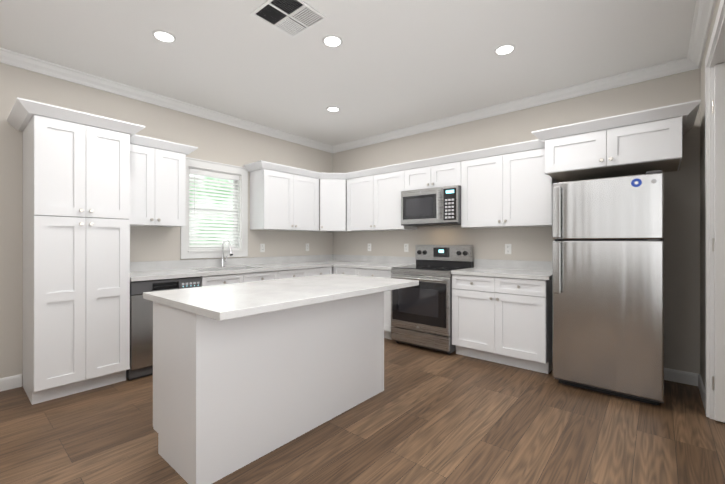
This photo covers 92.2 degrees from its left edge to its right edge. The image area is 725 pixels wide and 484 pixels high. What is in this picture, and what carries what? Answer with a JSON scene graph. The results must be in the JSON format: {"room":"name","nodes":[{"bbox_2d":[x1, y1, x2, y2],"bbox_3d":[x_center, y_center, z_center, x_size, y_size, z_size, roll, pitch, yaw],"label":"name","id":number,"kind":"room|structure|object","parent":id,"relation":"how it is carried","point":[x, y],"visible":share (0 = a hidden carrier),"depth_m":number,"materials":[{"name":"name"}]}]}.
{"room":"kitchen","nodes":[
{"label":"kitchen","id":0,"kind":"room"},
{"bbox_2d":[0,63,332,385],"bbox_3d":[-2.860,-0.170,3.071,0.120,2.780,7.200,0,0,40],"label":"wall","id":1,"kind":"structure","parent":0,"point":[215,141],"depth_m":3.60,"materials":[{"name":"grey paint"}]},
{"bbox_2d":[0,374,21,391],"bbox_3d":[-3.996,1.167,1.625,0.014,0.104,3.465,0,0,40],"label":"baseboard","id":2,"kind":"structure","parent":1,"relation":"attached to","point":[11,382],"depth_m":2.89,"materials":[{"name":"white wood"}]},
{"bbox_2d":[129,144,185,226],"bbox_3d":[-2.158,-0.545,3.533,0.352,0.760,0.588,0,0,40],"label":"upper cabinet","id":3,"kind":"object","parent":1,"relation":"attached to","point":[157,187],"visible":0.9,"depth_m":3.45,"materials":[{"name":"white wood"}]},
{"bbox_2d":[0,47,335,152],"bbox_3d":[-2.783,-1.514,3.006,0.082,0.092,7.200,0,0,40],"label":"crown molding","id":4,"kind":"structure","parent":1,"relation":"attached to","point":[8,57],"depth_m":3.58,"materials":[{"name":"white wood"}]},
{"bbox_2d":[180,157,247,258],"bbox_3d":[-1.817,-0.387,4.281,0.150,1.155,0.855,0,0,40],"label":"window","id":5,"kind":"structure","parent":1,"relation":"in","point":[211,166],"depth_m":4.32,"materials":[{"name":"white"}]},
{"bbox_2d":[189,168,238,249],"bbox_3d":[-1.810,-0.380,4.275,0.068,0.943,0.633,0,0,40],"label":"window blind","id":6,"kind":"object","parent":5,"relation":"attached to","point":[198,172],"visible":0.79,"depth_m":4.25,"materials":[{"name":"white plastic"}]},
{"bbox_2d":[260,244,264,251],"bbox_3d":[-1.358,0.080,4.745,0.009,0.116,0.070,0,0,40],"label":"electrical outlet","id":7,"kind":"object","parent":1,"relation":"attached to","point":[262,247],"visible":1,"depth_m":4.74,"materials":[{"name":"white plastic"}]},
{"bbox_2d":[250,169,318,230],"bbox_3d":[-1.051,-0.544,4.840,0.352,0.760,0.929,0,0,40],"label":"upper cabinet","id":8,"kind":"object","parent":1,"relation":"attached to","point":[283,201],"visible":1,"depth_m":4.63,"materials":[{"name":"white wood"}]},
{"bbox_2d":[0,0,695,145],"bbox_3d":[-0.142,-1.611,0.772,7.240,0.100,7.440,0,0,40],"label":"ceiling","id":9,"kind":"structure","parent":0,"point":[385,66],"depth_m":2.84,"materials":[{"name":"white paint"}]},
{"bbox_2d":[152,30,175,42],"bbox_3d":[-1.501,-1.556,2.642,0.156,0.010,0.156,0,0,40],"label":"recessed light","id":10,"kind":"object","parent":9,"relation":"in","point":[164,36],"visible":1,"depth_m":2.63,"materials":[{"name":"white"}]},
{"bbox_2d":[250,0,326,37],"bbox_3d":[-0.505,-1.557,2.402,0.370,0.008,0.370,0,0,40],"label":"ceiling vent","id":11,"kind":"object","parent":9,"relation":"in","point":[293,18],"visible":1,"depth_m":2.40,"materials":[{"name":"white metal"}]},
{"bbox_2d":[322,35,342,46],"bbox_3d":[-0.233,-1.556,2.704,0.156,0.010,0.156,0,0,40],"label":"recessed light","id":12,"kind":"object","parent":9,"relation":"in","point":[332,40],"visible":1,"depth_m":2.69,"materials":[{"name":"white plastic"}]},
{"bbox_2d":[326,106,339,111],"bbox_3d":[-0.343,-1.555,4.086,0.156,0.010,0.156,0,0,40],"label":"recessed light","id":13,"kind":"object","parent":9,"relation":"in","point":[332,108],"visible":0.96,"depth_m":4.07,"materials":[{"name":"white plastic"}]},
{"bbox_2d":[494,44,514,54],"bbox_3d":[1.150,-1.556,2.822,0.156,0.010,0.156,0,0,40],"label":"recessed light","id":14,"kind":"object","parent":9,"relation":"in","point":[504,49],"visible":1,"depth_m":2.81,"materials":[{"name":"white"}]},
{"bbox_2d":[0,338,724,483],"bbox_3d":[-0.142,1.249,0.770,7.240,0.060,7.440,0,0,40],"label":"floor","id":15,"kind":"structure","parent":0,"point":[428,416],"depth_m":2.19,"materials":[{"name":"brown wood"}]},
{"bbox_2d":[7,97,144,404],"bbox_3d":[-2.415,0.105,2.963,0.694,2.230,0.798,0,0,40],"label":"pantry","id":16,"kind":"object","parent":15,"relation":"on","point":[76,252],"visible":1,"depth_m":2.75,"materials":[{"name":"white wood"}]},
{"bbox_2d":[126,277,200,380],"bbox_3d":[-2.036,0.786,3.452,0.602,0.868,0.609,0,0,40],"label":"dishwasher","id":17,"kind":"object","parent":15,"relation":"on","point":[141,337],"visible":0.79,"depth_m":3.10,"materials":[{"name":"grey metal"}]},
{"bbox_2d":[200,271,277,286],"bbox_3d":[-1.537,0.782,4.037,0.647,0.876,0.915,0,0,40],"label":"base cabinet","id":18,"kind":"object","parent":15,"relation":"on","point":[213,280],"visible":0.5,"depth_m":3.80,"materials":[{"name":"white"}]},
{"bbox_2d":[130,254,361,281],"bbox_3d":[-1.241,0.368,4.393,0.637,0.325,3.083,0,0,40],"label":"countertop","id":19,"kind":"structure","parent":18,"relation":"on","point":[148,270],"depth_m":4.14,"materials":[{"name":"white stone"}]},
{"bbox_2d":[220,239,232,266],"bbox_3d":[-1.616,0.137,4.183,0.252,0.335,0.084,0,0,40],"label":"faucet","id":20,"kind":"object","parent":19,"relation":"on","point":[230,253],"visible":1,"depth_m":4.22,"materials":[{"name":"silver metal"}]},
{"bbox_2d":[153,292,383,483],"bbox_3d":[-0.548,0.781,2.476,0.608,0.876,1.526,0,0,40],"label":"kitchen island","id":21,"kind":"object","parent":15,"relation":"on","point":[230,396],"visible":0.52,"depth_m":1.98,"materials":[{"name":"white wood"}]},
{"bbox_2d":[143,274,418,320],"bbox_3d":[-0.439,0.323,2.433,0.930,0.037,1.645,0,0,40],"label":"island countertop","id":22,"kind":"structure","parent":21,"relation":"on","point":[225,301],"depth_m":2.06,"materials":[{"name":"white stone"}]},
{"bbox_2d":[278,267,331,278],"bbox_3d":[-0.947,0.782,4.734,0.647,0.876,0.908,0,0,40],"label":"base cabinet","id":23,"kind":"object","parent":15,"relation":"on","point":[285,274],"visible":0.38,"depth_m":4.51,"materials":[{"name":"white"}]},
{"bbox_2d":[332,267,355,274],"bbox_3d":[-0.297,0.783,5.191,1.046,0.876,0.647,0,0,40],"label":"base cabinet","id":24,"kind":"object","parent":15,"relation":"on","point":[344,270],"visible":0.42,"depth_m":4.77,"materials":[{"name":"white"}]},
{"bbox_2d":[356,268,391,338],"bbox_3d":[0.333,0.782,4.658,0.599,0.876,0.647,0,0,40],"label":"base cabinet","id":25,"kind":"object","parent":15,"relation":"on","point":[387,294],"visible":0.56,"depth_m":4.33,"materials":[{"name":"white"}]},
{"bbox_2d":[333,255,415,269],"bbox_3d":[0.178,0.274,4.794,1.010,0.137,0.637,0,0,40],"label":"countertop","id":26,"kind":"structure","parent":25,"relation":"on","point":[380,262],"depth_m":4.84,"materials":[{"name":"white stone"}]},
{"bbox_2d":[390,245,472,354],"bbox_3d":[0.816,0.628,4.171,0.760,1.185,0.708,0,0,40],"label":"range","id":27,"kind":"object","parent":15,"relation":"on","point":[421,314],"visible":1,"depth_m":3.97,"materials":[{"name":"grey metal"}]},
{"bbox_2d":[452,274,552,373],"bbox_3d":[1.498,0.782,3.672,0.915,0.876,0.647,0,0,40],"label":"base cabinet","id":28,"kind":"object","parent":15,"relation":"on","point":[505,321],"visible":0.98,"depth_m":3.40,"materials":[{"name":"white wood"}]},
{"bbox_2d":[451,259,551,279],"bbox_3d":[1.511,0.273,3.666,0.946,0.137,0.637,0,0,40],"label":"countertop","id":29,"kind":"structure","parent":28,"relation":"on","point":[539,270],"depth_m":3.73,"materials":[{"name":"white stone"}]},
{"bbox_2d":[552,170,663,404],"bbox_3d":[2.117,0.350,3.008,0.720,1.740,0.795,0,0,40],"label":"fridge","id":30,"kind":"object","parent":15,"relation":"on","point":[608,279],"visible":1,"depth_m":2.71,"materials":[{"name":"grey metal"}]},
{"bbox_2d":[333,68,699,373],"bbox_3d":[2.222,-0.170,3.565,7.240,2.780,0.120,0,0,40],"label":"wall","id":31,"kind":"structure","parent":0,"point":[682,269],"depth_m":3.60,"materials":[{"name":"grey paint"}]},
{"bbox_2d":[314,179,354,231],"bbox_3d":[-0.453,-0.544,5.348,0.610,0.760,0.610,0,0,40],"label":"upper cabinet","id":32,"kind":"object","parent":31,"relation":"attached to","point":[332,205],"visible":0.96,"depth_m":5.12,"materials":[{"name":"white wood"}]},
{"bbox_2d":[130,99,700,178],"bbox_3d":[0.170,-0.963,3.199,4.337,0.075,3.086,0,0,40],"label":"crown molding","id":33,"kind":"structure","parent":32,"relation":"on","point":[687,112],"depth_m":3.43,"materials":[{"name":"white wood"}]},
{"bbox_2d":[347,170,416,230],"bbox_3d":[0.248,-0.544,4.923,1.004,0.760,0.352,0,0,40],"label":"upper cabinet","id":34,"kind":"object","parent":31,"relation":"attached to","point":[373,202],"visible":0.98,"depth_m":4.79,"materials":[{"name":"white wood"}]},
{"bbox_2d":[404,244,407,251],"bbox_3d":[0.607,0.081,4.846,0.070,0.116,0.009,0,0,40],"label":"electrical outlet","id":35,"kind":"object","parent":31,"relation":"attached to","point":[405,247],"visible":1,"depth_m":4.84,"materials":[{"name":"white plastic"}]},
{"bbox_2d":[404,161,460,190],"bbox_3d":[0.927,-0.785,4.349,0.770,0.279,0.352,0,0,40],"label":"upper cabinet","id":36,"kind":"object","parent":31,"relation":"attached to","point":[443,175],"visible":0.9,"depth_m":4.21,"materials":[{"name":"white wood"}]},
{"bbox_2d":[401,185,460,226],"bbox_3d":[0.890,-0.424,4.306,0.764,0.436,0.457,0,0,40],"label":"microwave","id":37,"kind":"object","parent":36,"relation":"attached to","point":[438,206],"visible":0.98,"depth_m":4.13,"materials":[{"name":"grey metal"}]},
{"bbox_2d":[332,58,683,151],"bbox_3d":[1.157,-1.514,4.335,4.200,0.092,0.082,0,0,40],"label":"crown molding","id":38,"kind":"structure","parent":31,"relation":"attached to","point":[673,67],"depth_m":3.74,"materials":[{"name":"white wood"}]},
{"bbox_2d":[505,244,510,253],"bbox_3d":[1.653,0.080,3.961,0.070,0.116,0.009,0,0,40],"label":"electrical outlet","id":39,"kind":"object","parent":31,"relation":"attached to","point":[507,248],"visible":1,"depth_m":3.96,"materials":[{"name":"white plastic"}]},
{"bbox_2d":[461,148,558,227],"bbox_3d":[1.577,-0.545,3.799,0.930,0.760,0.352,0,0,40],"label":"upper cabinet","id":40,"kind":"object","parent":31,"relation":"attached to","point":[507,190],"visible":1,"depth_m":3.66,"materials":[{"name":"white wood"}]},
{"bbox_2d":[545,117,681,181],"bbox_3d":[2.191,-0.772,3.087,0.919,0.307,0.647,0,0,40],"label":"upper cabinet","id":41,"kind":"object","parent":31,"relation":"attached to","point":[638,149],"visible":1,"depth_m":2.86,"materials":[{"name":"white wood"}]},
{"bbox_2d":[664,368,696,385],"bbox_3d":[2.461,1.168,3.274,1.020,0.104,0.014,0,0,40],"label":"baseboard","id":42,"kind":"structure","parent":31,"relation":"attached to","point":[673,375],"depth_m":3.02,"materials":[{"name":"white"}]},
{"bbox_2d":[700,0,720,386],"bbox_3d":[0.556,-0.172,0.180,0.070,2.780,7.200,0,0,40],"label":"wall","id":43,"kind":"structure","parent":0,"point":[702,222],"depth_m":2.79,"materials":[{"name":"grey paint"}]},
{"bbox_2d":[684,0,716,71],"bbox_3d":[0.498,-1.516,0.230,0.082,0.092,7.200,0,0,40],"label":"crown molding","id":44,"kind":"structure","parent":43,"relation":"attached to","point":[703,14],"depth_m":2.52,"materials":[{"name":"white wood"}]},
{"bbox_2d":[697,373,704,408],"bbox_3d":[2.641,1.167,2.708,0.014,0.104,0.585,0,0,40],"label":"baseboard","id":45,"kind":"structure","parent":43,"relation":"attached to","point":[700,384],"depth_m":2.74,"materials":[{"name":"white wood"}]},
{"bbox_2d":[705,0,724,419],"bbox_3d":[1.932,-0.038,1.806,0.102,2.515,1.710,0,0,40],"label":"door frame","id":46,"kind":"structure","parent":43,"relation":"attached to","point":[715,55],"depth_m":2.41,"materials":[{"name":"white wood"}]},
{"bbox_2d":[712,63,724,422],"bbox_3d":[2.722,0.004,2.101,0.870,2.406,0.147,0,0,40],"label":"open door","id":47,"kind":"structure","parent":43,"relation":"in","point":[718,244],"depth_m":2.35,"materials":[{"name":"white"}]},
{"label":"outside","id":48,"kind":"structure","parent":0,"visible":0},
{"bbox_2d":[190,174,232,240],"bbox_3d":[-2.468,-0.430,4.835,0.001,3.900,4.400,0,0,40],"label":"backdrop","id":49,"kind":"structure","parent":48,"point":[217,179],"depth_m":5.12,"materials":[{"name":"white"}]}
]}

